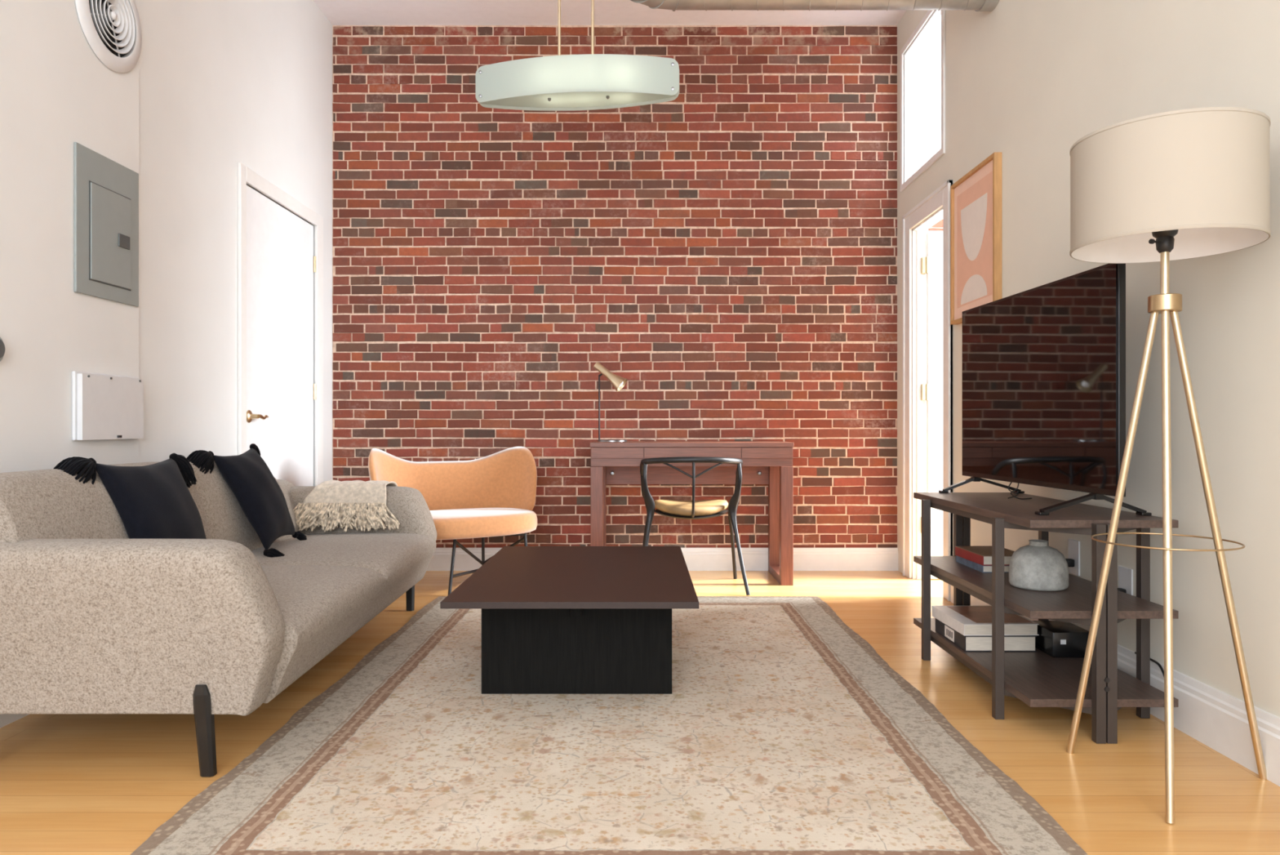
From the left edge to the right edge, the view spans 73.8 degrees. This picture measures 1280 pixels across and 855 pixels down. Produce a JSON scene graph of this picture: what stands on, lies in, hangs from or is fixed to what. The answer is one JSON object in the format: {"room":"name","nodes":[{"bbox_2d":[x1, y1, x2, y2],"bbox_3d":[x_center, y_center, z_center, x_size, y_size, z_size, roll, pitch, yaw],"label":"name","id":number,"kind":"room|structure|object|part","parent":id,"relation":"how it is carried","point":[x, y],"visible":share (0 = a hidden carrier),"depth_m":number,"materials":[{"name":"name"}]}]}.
{"room":"living room","nodes":[
{"label":"living room","id":0,"kind":"room"},
{"bbox_2d":[138,0,332,485],"bbox_3d":[-1.967,-0.787,1.390,0.200,3.305,7.580,0,0,0],"label":"wall","id":1,"kind":"structure","parent":0,"point":[223,84],"depth_m":3.73,"materials":[{"name":"paint"}]},
{"bbox_2d":[0,0,138,472],"bbox_3d":[-1.863,-0.787,0.385,0.007,3.305,5.570,0,0,0],"label":"wall","id":2,"kind":"structure","parent":1,"relation":"attached to","point":[55,93],"depth_m":2.69,"materials":[{"name":"paint"}]},
{"bbox_2d":[0,337,4,361],"bbox_3d":[-1.843,-0.225,2.428,0.032,0.098,0.098,0,0,0],"label":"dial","id":3,"kind":"object","parent":2,"relation":"attached to","point":[2,344],"visible":1,"depth_m":2.44,"materials":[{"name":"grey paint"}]},
{"bbox_2d":[0,713,30,727],"bbox_3d":[-1.851,0.786,0.385,0.018,0.158,5.570,0,0,0],"label":"baseboard","id":4,"kind":"structure","parent":2,"relation":"attached to","point":[5,718],"depth_m":2.49,"materials":[{"name":"white paint"}]},
{"bbox_2d":[73,142,138,306],"bbox_3d":[-1.850,-0.691,2.975,0.020,0.492,0.350,0,0,0],"label":"breaker panel","id":5,"kind":"object","parent":2,"relation":"attached to","point":[106,191],"visible":1,"depth_m":2.94,"materials":[{"name":"grey paint"}]},
{"bbox_3d":[-1.847,-0.662,2.982,0.004,0.325,0.225,0,0,0],"label":"panel door","id":6,"kind":"part","parent":5,"relation":"part of","materials":[{"name":"grey paint"}]},
{"bbox_2d":[71,370,143,440],"bbox_3d":[-1.842,-0.071,2.970,0.036,0.228,0.360,0,0,0],"label":"intercom box","id":7,"kind":"object","parent":2,"relation":"attached to","point":[105,406],"visible":1,"depth_m":2.93,"materials":[{"name":"white plastic"}]},
{"bbox_2d":[75,0,142,73],"bbox_3d":[-1.846,-1.440,2.985,0.027,0.372,0.372,0,0,0],"label":"air vent","id":8,"kind":"object","parent":2,"relation":"in","point":[112,28],"visible":1,"depth_m":2.99,"materials":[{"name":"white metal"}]},
{"bbox_2d":[237,162,323,485],"bbox_3d":[-1.859,-0.181,4.473,0.016,2.093,1.033,0,0,0],"label":"trim","id":9,"kind":"structure","parent":1,"relation":"attached to","point":[246,175],"depth_m":4.28,"materials":[{"name":"white paint"}]},
{"bbox_2d":[246,185,315,485],"bbox_3d":[-1.862,-0.148,4.458,0.094,2.010,0.880,0,0,0],"label":"door","id":10,"kind":"structure","parent":1,"relation":"in","point":[281,261],"depth_m":4.45,"materials":[{"name":"white paint"}]},
{"bbox_3d":[-1.843,-0.053,4.121,0.056,0.060,0.146,0,0,0],"label":"lever","id":11,"kind":"part","parent":10,"relation":"part of","materials":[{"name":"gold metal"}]},
{"bbox_2d":[313,0,906,25],"bbox_3d":[0.742,-2.490,1.390,5.617,0.100,7.980,0,0,0],"label":"ceiling","id":12,"kind":"structure","parent":0,"point":[338,12],"depth_m":5.05,"materials":[{"name":"paint"}]},
{"bbox_2d":[475,0,679,111],"bbox_3d":[-0.237,-1.829,3.200,0.768,1.220,0.190,0,0,0],"label":"pendant light","id":13,"kind":"object","parent":12,"relation":"hanging from","point":[591,82],"visible":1,"depth_m":3.14,"materials":[{"name":"green glass"}]},
{"bbox_3d":[-0.302,-1.867,3.200,0.010,1.104,0.011,0,0,0],"label":"rod","id":14,"kind":"part","parent":13,"relation":"part of","materials":[{"name":"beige metal"}]},
{"bbox_3d":[-0.242,-1.290,3.149,0.768,0.136,0.080,0,0,6],"label":"glass panel","id":15,"kind":"part","parent":13,"relation":"part of","materials":[{"name":"white glass"}]},
{"bbox_3d":[-0.237,-1.232,3.200,0.743,0.005,0.168,0,0,0],"label":"glass","id":16,"kind":"part","parent":13,"relation":"part of","materials":[{"name":"white glass"}]},
{"bbox_3d":[-0.232,-1.290,3.251,0.768,0.136,0.080,0,0,5],"label":"glass panel","id":17,"kind":"part","parent":13,"relation":"part of","materials":[{"name":"white glass"}]},
{"bbox_3d":[-0.178,-1.867,3.200,0.010,1.104,0.011,0,0,0],"label":"rod","id":18,"kind":"part","parent":13,"relation":"part of","materials":[{"name":"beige metal"}]},
{"bbox_2d":[332,25,942,547],"bbox_3d":[0.742,-0.787,5.301,5.617,3.305,0.258,0,0,0],"label":"wall","id":19,"kind":"structure","parent":0,"point":[726,249],"depth_m":5.18,"materials":[{"name":"red brick"}]},
{"bbox_2d":[426,547,897,570],"bbox_3d":[-0.153,0.796,5.162,3.427,0.137,0.018,0,0,0],"label":"baseboard","id":20,"kind":"structure","parent":19,"relation":"attached to","point":[695,558],"depth_m":5.15,"materials":[{"name":"white paint"}]},
{"bbox_2d":[0,570,1279,854],"bbox_3d":[0.742,0.915,1.390,5.617,0.100,7.980,0,0,0],"label":"floor","id":21,"kind":"structure","parent":0,"point":[71,784],"depth_m":2.24,"materials":[{"name":"brown wood"}]},
{"bbox_2d":[0,455,436,776],"bbox_3d":[-1.363,0.490,3.095,0.954,0.745,2.120,0,0,0],"label":"sofa","id":22,"kind":"object","parent":21,"relation":"on","point":[95,618],"visible":0.81,"depth_m":2.09,"materials":[{"name":"fabric"}]},
{"bbox_2d":[53,453,206,538],"bbox_3d":[-1.543,0.303,2.687,0.308,0.433,0.622,0,0,0],"label":"throw pillow","id":23,"kind":"object","parent":22,"relation":"on","point":[154,500],"visible":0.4,"depth_m":2.60,"materials":[{"name":"black fabric"}]},
{"bbox_3d":[-1.334,0.496,2.135,0.862,0.434,0.200,0,0,0],"label":"armrest","id":24,"kind":"part","parent":22,"relation":"part of","materials":[{"name":"fabric"}]},
{"bbox_3d":[-1.660,0.415,3.085,0.289,0.594,2.001,0,0,-2],"label":"backrest","id":25,"kind":"part","parent":22,"relation":"part of","materials":[{"name":"fabric"}]},
{"bbox_3d":[-1.072,0.746,2.105,0.040,0.235,0.061,0,0,0],"label":"leg","id":26,"kind":"part","parent":22,"relation":"part of","materials":[{"name":"black wood"}]},
{"bbox_2d":[186,443,306,557],"bbox_3d":[-1.522,0.293,3.376,0.366,0.445,0.538,0,0,0],"label":"throw pillow","id":27,"kind":"object","parent":22,"relation":"on","point":[259,495],"visible":0.89,"depth_m":3.28,"materials":[{"name":"black fabric"}]},
{"bbox_3d":[-1.313,0.593,3.085,0.854,0.236,1.770,0,0,0],"label":"seat","id":28,"kind":"part","parent":22,"relation":"part of","materials":[{"name":"fabric"}]},
{"bbox_2d":[293,480,399,531],"bbox_3d":[-1.353,0.361,4.007,0.531,0.222,0.344,0,0,0],"label":"throw blanket","id":29,"kind":"object","parent":22,"relation":"on","point":[340,498],"visible":0.98,"depth_m":3.88,"materials":[{"name":"beige fabric"}]},
{"bbox_3d":[-1.400,0.496,4.043,0.862,0.434,0.225,0,0,0],"label":"armrest","id":30,"kind":"part","parent":22,"relation":"part of","materials":[{"name":"fabric"}]},
{"bbox_3d":[-1.098,0.746,4.075,0.043,0.235,0.122,0,0,-12],"label":"leg","id":31,"kind":"part","parent":22,"relation":"part of","materials":[{"name":"black wood"}]},
{"bbox_2d":[368,446,537,594],"bbox_3d":[-0.973,0.489,4.631,0.955,0.756,0.624,0,0,-32],"label":"armchair","id":32,"kind":"object","parent":21,"relation":"on","point":[493,495],"visible":0.73,"depth_m":4.82,"materials":[{"name":"fabric"}]},
{"bbox_3d":[-0.972,0.715,4.418,0.017,0.304,0.101,0,0,9],"label":"leg","id":33,"kind":"part","parent":32,"relation":"part of","materials":[{"name":"black metal"}]},
{"bbox_3d":[-1.056,0.316,4.760,0.956,0.409,0.318,0,0,-33],"label":"backrest","id":34,"kind":"part","parent":32,"relation":"part of","materials":[{"name":"fabric"}]},
{"bbox_3d":[-0.865,0.715,4.710,0.017,0.300,0.037,0,0,0],"label":"leg","id":35,"kind":"part","parent":32,"relation":"part of","materials":[{"name":"black metal"}]},
{"bbox_3d":[-0.941,0.508,4.583,0.790,0.113,0.510,0,0,-34],"label":"seat","id":36,"kind":"part","parent":32,"relation":"part of","materials":[{"name":"fabric"}]},
{"bbox_3d":[-0.792,0.573,4.530,0.372,0.014,0.020,0,0,-22],"label":"seat frame","id":37,"kind":"part","parent":32,"relation":"part of","materials":[{"name":"black metal"}]},
{"bbox_3d":[-0.603,0.715,4.560,0.017,0.304,0.103,0,0,-24],"label":"leg","id":38,"kind":"part","parent":32,"relation":"part of","materials":[{"name":"black metal"}]},
{"bbox_2d":[129,595,1088,854],"bbox_3d":[-0.063,0.861,2.922,1.951,0.008,2.851,0,0,0],"label":"area rug","id":39,"kind":"object","parent":21,"relation":"on","point":[780,729],"visible":0.8,"depth_m":2.16,"materials":[{"name":"beige carpet"}]},
{"bbox_2d":[440,546,698,693],"bbox_3d":[-0.203,0.680,3.050,0.749,0.351,1.164,0,0,0],"label":"coffee table","id":40,"kind":"object","parent":39,"relation":"on","point":[556,620],"visible":1,"depth_m":2.74,"materials":[{"name":"brown wood"}]},
{"bbox_3d":[-0.203,0.690,2.757,0.613,0.332,0.030,0,0,0],"label":"leg panel","id":41,"kind":"part","parent":40,"relation":"part of","materials":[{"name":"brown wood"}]},
{"bbox_2d":[590,440,794,585],"bbox_3d":[0.284,0.473,4.905,1.116,0.783,0.480,0,0,0],"label":"writing desk","id":42,"kind":"object","parent":21,"relation":"on","point":[770,463],"visible":0.87,"depth_m":4.68,"materials":[{"name":"brown wood"}]},
{"bbox_3d":[-0.237,0.539,4.904,0.067,0.652,0.471,0,0,0],"label":"leg frame","id":43,"kind":"part","parent":42,"relation":"part of","materials":[{"name":"brown wood"}]},
{"bbox_2d":[593,361,627,441],"bbox_3d":[-0.169,-0.148,4.919,0.194,0.459,0.172,0,0,0],"label":"desk lamp","id":44,"kind":"object","parent":42,"relation":"on","point":[618,382],"visible":1,"depth_m":4.89,"materials":[{"name":"metal"}]},
{"bbox_3d":[-0.235,-0.116,4.920,0.009,0.374,0.009,0,0,0],"label":"stem","id":45,"kind":"part","parent":44,"relation":"part of","materials":[{"name":"black metal"}]},
{"bbox_3d":[-0.124,0.140,4.671,0.287,0.057,0.012,0,0,0],"label":"drawer","id":46,"kind":"part","parent":42,"relation":"part of","materials":[{"name":"brown wood"}]},
{"bbox_3d":[0.284,0.277,5.120,0.975,0.126,0.020,0,0,0],"label":"panel","id":47,"kind":"part","parent":42,"relation":"part of","materials":[{"name":"brown wood"}]},
{"bbox_3d":[0.287,0.140,4.671,0.529,0.057,0.012,0,0,0],"label":"drawer","id":48,"kind":"part","parent":42,"relation":"part of","materials":[{"name":"brown wood"}]},
{"bbox_3d":[0.696,0.140,4.671,0.280,0.057,0.012,0,0,0],"label":"drawer","id":49,"kind":"part","parent":42,"relation":"part of","materials":[{"name":"brown wood"}]},
{"bbox_3d":[0.805,0.539,4.904,0.067,0.652,0.471,0,0,0],"label":"leg frame","id":50,"kind":"part","parent":42,"relation":"part of","materials":[{"name":"brown wood"}]},
{"bbox_2d":[640,456,750,595],"bbox_3d":[0.275,0.507,4.626,0.586,0.715,0.527,0,0,0],"label":"desk chair","id":51,"kind":"object","parent":21,"relation":"on","point":[703,508],"visible":0.91,"depth_m":4.49,"materials":[{"name":"black metal"}]},
{"bbox_3d":[0.028,0.556,4.780,0.064,0.618,0.219,0,0,0],"label":"leg","id":52,"kind":"part","parent":51,"relation":"part of","materials":[{"name":"black metal"}]},
{"bbox_3d":[0.020,0.521,4.473,0.046,0.687,0.185,0,0,28],"label":"leg","id":53,"kind":"part","parent":51,"relation":"part of","materials":[{"name":"black metal"}]},
{"bbox_2d":[654,499,728,515],"bbox_3d":[0.275,0.431,4.640,0.410,0.074,0.390,0,0,0],"label":"seat cushion","id":54,"kind":"object","parent":51,"relation":"on","point":[664,507],"depth_m":4.50,"materials":[{"name":"beige leather"}]},
{"bbox_3d":[0.275,0.464,4.640,0.408,0.032,0.380,0,0,0],"label":"seat","id":55,"kind":"part","parent":51,"relation":"part of","materials":[{"name":"beige metal"}]},
{"bbox_3d":[0.275,0.207,4.527,0.552,0.114,0.322,0,0,0],"label":"rail","id":56,"kind":"part","parent":51,"relation":"part of","materials":[{"name":"black metal"}]},
{"bbox_3d":[0.522,0.556,4.780,0.064,0.618,0.219,0,0,0],"label":"leg","id":57,"kind":"part","parent":51,"relation":"part of","materials":[{"name":"black metal"}]},
{"bbox_3d":[0.519,0.521,4.469,0.098,0.687,0.168,0,0,0],"label":"leg","id":58,"kind":"part","parent":51,"relation":"part of","materials":[{"name":"black metal"}]},
{"bbox_2d":[913,492,1178,743],"bbox_3d":[1.285,0.560,2.864,0.464,0.608,1.067,0,0,0],"label":"tv stand","id":59,"kind":"object","parent":21,"relation":"on","point":[1037,678],"visible":0.84,"depth_m":2.53,"materials":[{"name":"brown wood"}]},
{"bbox_3d":[1.066,0.567,3.180,0.026,0.596,0.026,0,0,0],"label":"post","id":60,"kind":"part","parent":59,"relation":"part of","materials":[{"name":"brown metal"}]},
{"bbox_3d":[1.262,0.565,3.384,0.026,0.600,0.026,0,0,0],"label":"post","id":61,"kind":"part","parent":59,"relation":"part of","materials":[{"name":"brown metal"}]},
{"bbox_3d":[1.292,0.565,3.384,0.026,0.600,0.026,0,0,0],"label":"post","id":62,"kind":"part","parent":59,"relation":"part of","materials":[{"name":"brown metal"}]},
{"bbox_2d":[955,555,1008,572],"bbox_3d":[1.275,0.493,3.100,0.160,0.026,0.250,0,0,0],"label":"book","id":63,"kind":"object","parent":59,"relation":"on","point":[983,568],"visible":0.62,"depth_m":3.02,"materials":[{"name":"blue paper"}]},
{"bbox_2d":[955,545,1014,564],"bbox_3d":[1.270,0.463,3.092,0.166,0.034,0.249,0,0,0],"label":"book","id":64,"kind":"object","parent":63,"relation":"on","point":[980,554],"visible":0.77,"depth_m":3.06,"materials":[{"name":"red paper"}]},
{"bbox_2d":[935,617,1036,651],"bbox_3d":[1.209,0.725,3.005,0.241,0.052,0.290,0,0,0],"label":"book","id":65,"kind":"object","parent":59,"relation":"on","point":[966,642],"visible":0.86,"depth_m":2.86,"materials":[{"name":"white paper"}]},
{"bbox_2d":[932,604,1039,635],"bbox_3d":[1.212,0.679,3.015,0.258,0.039,0.304,0,0,0],"label":"book","id":66,"kind":"object","parent":65,"relation":"on","point":[975,620],"visible":0.81,"depth_m":2.93,"materials":[{"name":"white paper"}]},
{"bbox_3d":[1.066,0.567,2.540,0.026,0.596,0.026,0,0,0],"label":"post","id":67,"kind":"part","parent":59,"relation":"part of","materials":[{"name":"brown wood"}]},
{"bbox_3d":[1.285,0.783,2.865,0.426,0.020,1.027,0,0,0],"label":"rail","id":68,"kind":"part","parent":59,"relation":"part of","materials":[{"name":"brown wood"}]},
{"bbox_3d":[1.285,0.539,2.865,0.426,0.020,1.027,0,0,0],"label":"rail","id":69,"kind":"part","parent":59,"relation":"part of","materials":[{"name":"brown wood"}]},
{"bbox_3d":[1.285,0.288,2.865,0.426,0.020,1.027,0,0,0],"label":"rail","id":70,"kind":"part","parent":59,"relation":"part of","materials":[{"name":"brown wood"}]},
{"bbox_2d":[1008,539,1068,591],"bbox_3d":[1.268,0.433,2.715,0.173,0.147,0.173,0,0,0],"label":"vase","id":71,"kind":"object","parent":59,"relation":"on","point":[1038,566],"visible":1,"depth_m":2.65,"materials":[{"name":"grey ceramic"}]},
{"bbox_3d":[1.504,0.567,3.180,0.026,0.596,0.026,0,0,0],"label":"post","id":72,"kind":"part","parent":59,"relation":"part of","materials":[{"name":"brown wood"}]},
{"bbox_2d":[938,263,1151,515],"bbox_3d":[1.328,-0.105,2.902,0.328,0.722,1.061,0,0,0],"label":"television","id":73,"kind":"object","parent":59,"relation":"on","point":[1044,366],"visible":0.94,"depth_m":2.72,"materials":[{"name":"black plastic"}]},
{"bbox_2d":[913,492,1178,528],"bbox_3d":[1.285,0.267,2.865,0.410,0.022,1.010,0,0,0],"label":"shelf","id":74,"kind":"object","parent":59,"relation":"attached to","point":[1013,512],"depth_m":2.65,"materials":[{"name":"brown wood"}]},
{"bbox_2d":[913,555,1178,618],"bbox_3d":[1.285,0.518,2.865,0.410,0.022,1.010,0,0,0],"label":"shelf","id":75,"kind":"object","parent":59,"relation":"attached to","point":[1074,602],"depth_m":2.55,"materials":[{"name":"brown wood"}]},
{"bbox_2d":[913,617,1178,706],"bbox_3d":[1.285,0.762,2.865,0.410,0.022,1.010,0,0,0],"label":"shelf","id":76,"kind":"object","parent":59,"relation":"attached to","point":[1037,678],"depth_m":2.55,"materials":[{"name":"brown wood"}]},
{"bbox_2d":[1032,620,1088,657],"bbox_3d":[1.410,0.708,2.865,0.130,0.085,0.171,0,0,0],"label":"router","id":77,"kind":"object","parent":59,"relation":"on","point":[1055,638],"visible":0.79,"depth_m":2.78,"materials":[{"name":"black plastic"}]},
{"bbox_3d":[1.262,0.565,2.346,0.026,0.600,0.026,0,0,0],"label":"post","id":78,"kind":"part","parent":59,"relation":"part of","materials":[{"name":"brown wood"}]},
{"bbox_3d":[1.292,0.565,2.346,0.026,0.600,0.026,0,0,0],"label":"post","id":79,"kind":"part","parent":59,"relation":"part of","materials":[{"name":"brown wood"}]},
{"bbox_3d":[1.504,0.567,2.550,0.026,0.596,0.026,0,0,0],"label":"post","id":80,"kind":"part","parent":59,"relation":"part of","materials":[{"name":"brown wood"}]},
{"bbox_2d":[1066,106,1271,823],"bbox_3d":[1.310,0.081,2.074,0.474,1.570,0.431,0,0,0],"label":"floor lamp","id":81,"kind":"object","parent":21,"relation":"on","point":[1162,188],"visible":1,"depth_m":1.97,"materials":[{"name":"beige fabric"}]},
{"bbox_3d":[1.207,0.289,2.186,0.018,1.153,0.228,0,0,-35],"label":"leg","id":82,"kind":"part","parent":81,"relation":"part of","materials":[{"name":"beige metal"}]},
{"bbox_2d":[1148,239,1159,244],"bbox_3d":[1.249,-0.450,2.069,0.031,0.011,0.012,0,0,-22],"label":"switch","id":83,"kind":"object","parent":81,"relation":"attached to","point":[1151,241],"depth_m":2.07,"materials":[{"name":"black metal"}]},
{"bbox_2d":[1151,229,1177,253],"bbox_3d":[1.281,-0.454,2.082,0.056,0.053,0.056,0,0,0],"label":"socket","id":84,"kind":"object","parent":81,"relation":"attached to","point":[1165,240],"depth_m":2.07,"materials":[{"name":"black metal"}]},
{"bbox_3d":[1.215,0.289,1.965,0.018,1.153,0.241,0,0,30],"label":"leg","id":85,"kind":"part","parent":81,"relation":"part of","materials":[{"name":"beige metal"}]},
{"bbox_3d":[1.281,-0.700,2.082,0.415,0.008,0.415,0,0,0],"label":"shade trim","id":86,"kind":"part","parent":81,"relation":"part of","materials":[{"name":"beige fabric"}]},
{"bbox_3d":[1.281,-0.444,2.082,0.415,0.008,0.415,0,0,0],"label":"shade trim","id":87,"kind":"part","parent":81,"relation":"part of","materials":[{"name":"beige fabric"}]},
{"bbox_3d":[1.281,-0.572,2.082,0.412,0.264,0.412,0,0,0],"label":"lamp shade","id":88,"kind":"part","parent":81,"relation":"part of","materials":[{"name":"beige fabric"}]},
{"bbox_3d":[1.421,0.289,2.095,0.254,1.153,0.018,0,0,-6],"label":"leg","id":89,"kind":"part","parent":81,"relation":"part of","materials":[{"name":"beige metal"}]},
{"bbox_2d":[897,0,1279,717],"bbox_3d":[1.595,-0.787,1.390,0.070,3.305,7.580,0,0,0],"label":"wall","id":90,"kind":"structure","parent":0,"point":[1026,81],"depth_m":2.58,"materials":[{"name":"paint"}]},
{"bbox_2d":[630,0,999,11],"bbox_3d":[0.314,-1.950,3.336,2.582,0.222,1.136,0,0,-40],"label":"air duct","id":91,"kind":"object","parent":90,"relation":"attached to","point":[673,5],"visible":1,"depth_m":3.73,"materials":[{"name":"metal"}]},
{"bbox_2d":[900,10,945,191],"bbox_3d":[1.588,-1.820,4.718,0.080,0.840,0.725,0,0,0],"label":"window","id":92,"kind":"structure","parent":90,"relation":"in","point":[922,56],"depth_m":4.81,"materials":[{"name":"white glass"}]},
{"bbox_3d":[1.602,-1.820,4.710,0.004,0.756,0.656,0,0,0],"label":"pane","id":93,"kind":"part","parent":92,"relation":"part of","materials":[{"name":"white glass"}]},
{"bbox_2d":[911,207,942,578],"bbox_3d":[1.602,-0.175,4.665,0.084,2.080,0.630,0,0,0],"label":"trim","id":94,"kind":"structure","parent":90,"relation":"attached to","point":[919,232],"depth_m":4.88,"materials":[{"name":"white paint"}]},
{"bbox_2d":[902,179,952,600],"bbox_3d":[1.548,-0.185,4.622,0.024,2.100,0.745,0,0,0],"label":"trim","id":95,"kind":"structure","parent":90,"relation":"attached to","point":[940,197],"depth_m":4.74,"materials":[{"name":"white paint"}]},
{"bbox_2d":[920,231,942,577],"bbox_3d":[1.916,-0.129,4.852,0.628,1.972,0.052,0,0,0],"label":"door","id":96,"kind":"structure","parent":90,"relation":"in","point":[931,264],"depth_m":4.84,"materials":[{"name":"white paint"}]},
{"bbox_2d":[950,152,1001,324],"bbox_3d":[1.543,-0.845,3.935,0.034,0.680,0.520,0,0,0],"label":"framed picture","id":97,"kind":"object","parent":90,"relation":"attached to","point":[975,197],"visible":0.94,"depth_m":3.90,"materials":[{"name":"orange paper"}]},
{"bbox_2d":[956,171,991,307],"bbox_3d":[1.539,-0.850,3.935,0.001,0.540,0.410,0,0,0],"label":"print","id":98,"kind":"object","parent":97,"relation":"attached to","point":[974,201],"depth_m":3.92,"materials":[{"name":"pink paper"}]},
{"bbox_2d":[1065,538,1079,576],"bbox_3d":[1.529,0.448,2.955,0.062,0.119,0.095,0,0,0],"label":"wall outlet","id":99,"kind":"object","parent":90,"relation":"attached to","point":[1073,560],"visible":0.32,"depth_m":2.95,"materials":[{"name":"white plastic"}]},
{"bbox_2d":[951,585,1279,786],"bbox_3d":[1.551,0.786,0.917,0.018,0.158,6.635,0,0,0],"label":"baseboard","id":100,"kind":"structure","parent":90,"relation":"attached to","point":[1215,717],"depth_m":2.29,"materials":[{"name":"white paint"}]},
{"bbox_2d":[1117,564,1133,595],"bbox_3d":[1.529,0.470,2.634,0.062,0.079,0.080,0,0,0],"label":"wall outlet","id":101,"kind":"object","parent":90,"relation":"attached to","point":[1125,575],"visible":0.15,"depth_m":2.63,"materials":[{"name":"white plastic"}]},
{"bbox_2d":[1134,651,1164,676],"bbox_3d":[1.540,0.779,2.558,0.013,0.164,0.204,0,0,4],"label":"power cable","id":102,"kind":"object","parent":90,"relation":"attached to","point":[1151,659],"visible":0.31,"depth_m":2.53,"materials":[{"name":"black rubber"}]}
]}

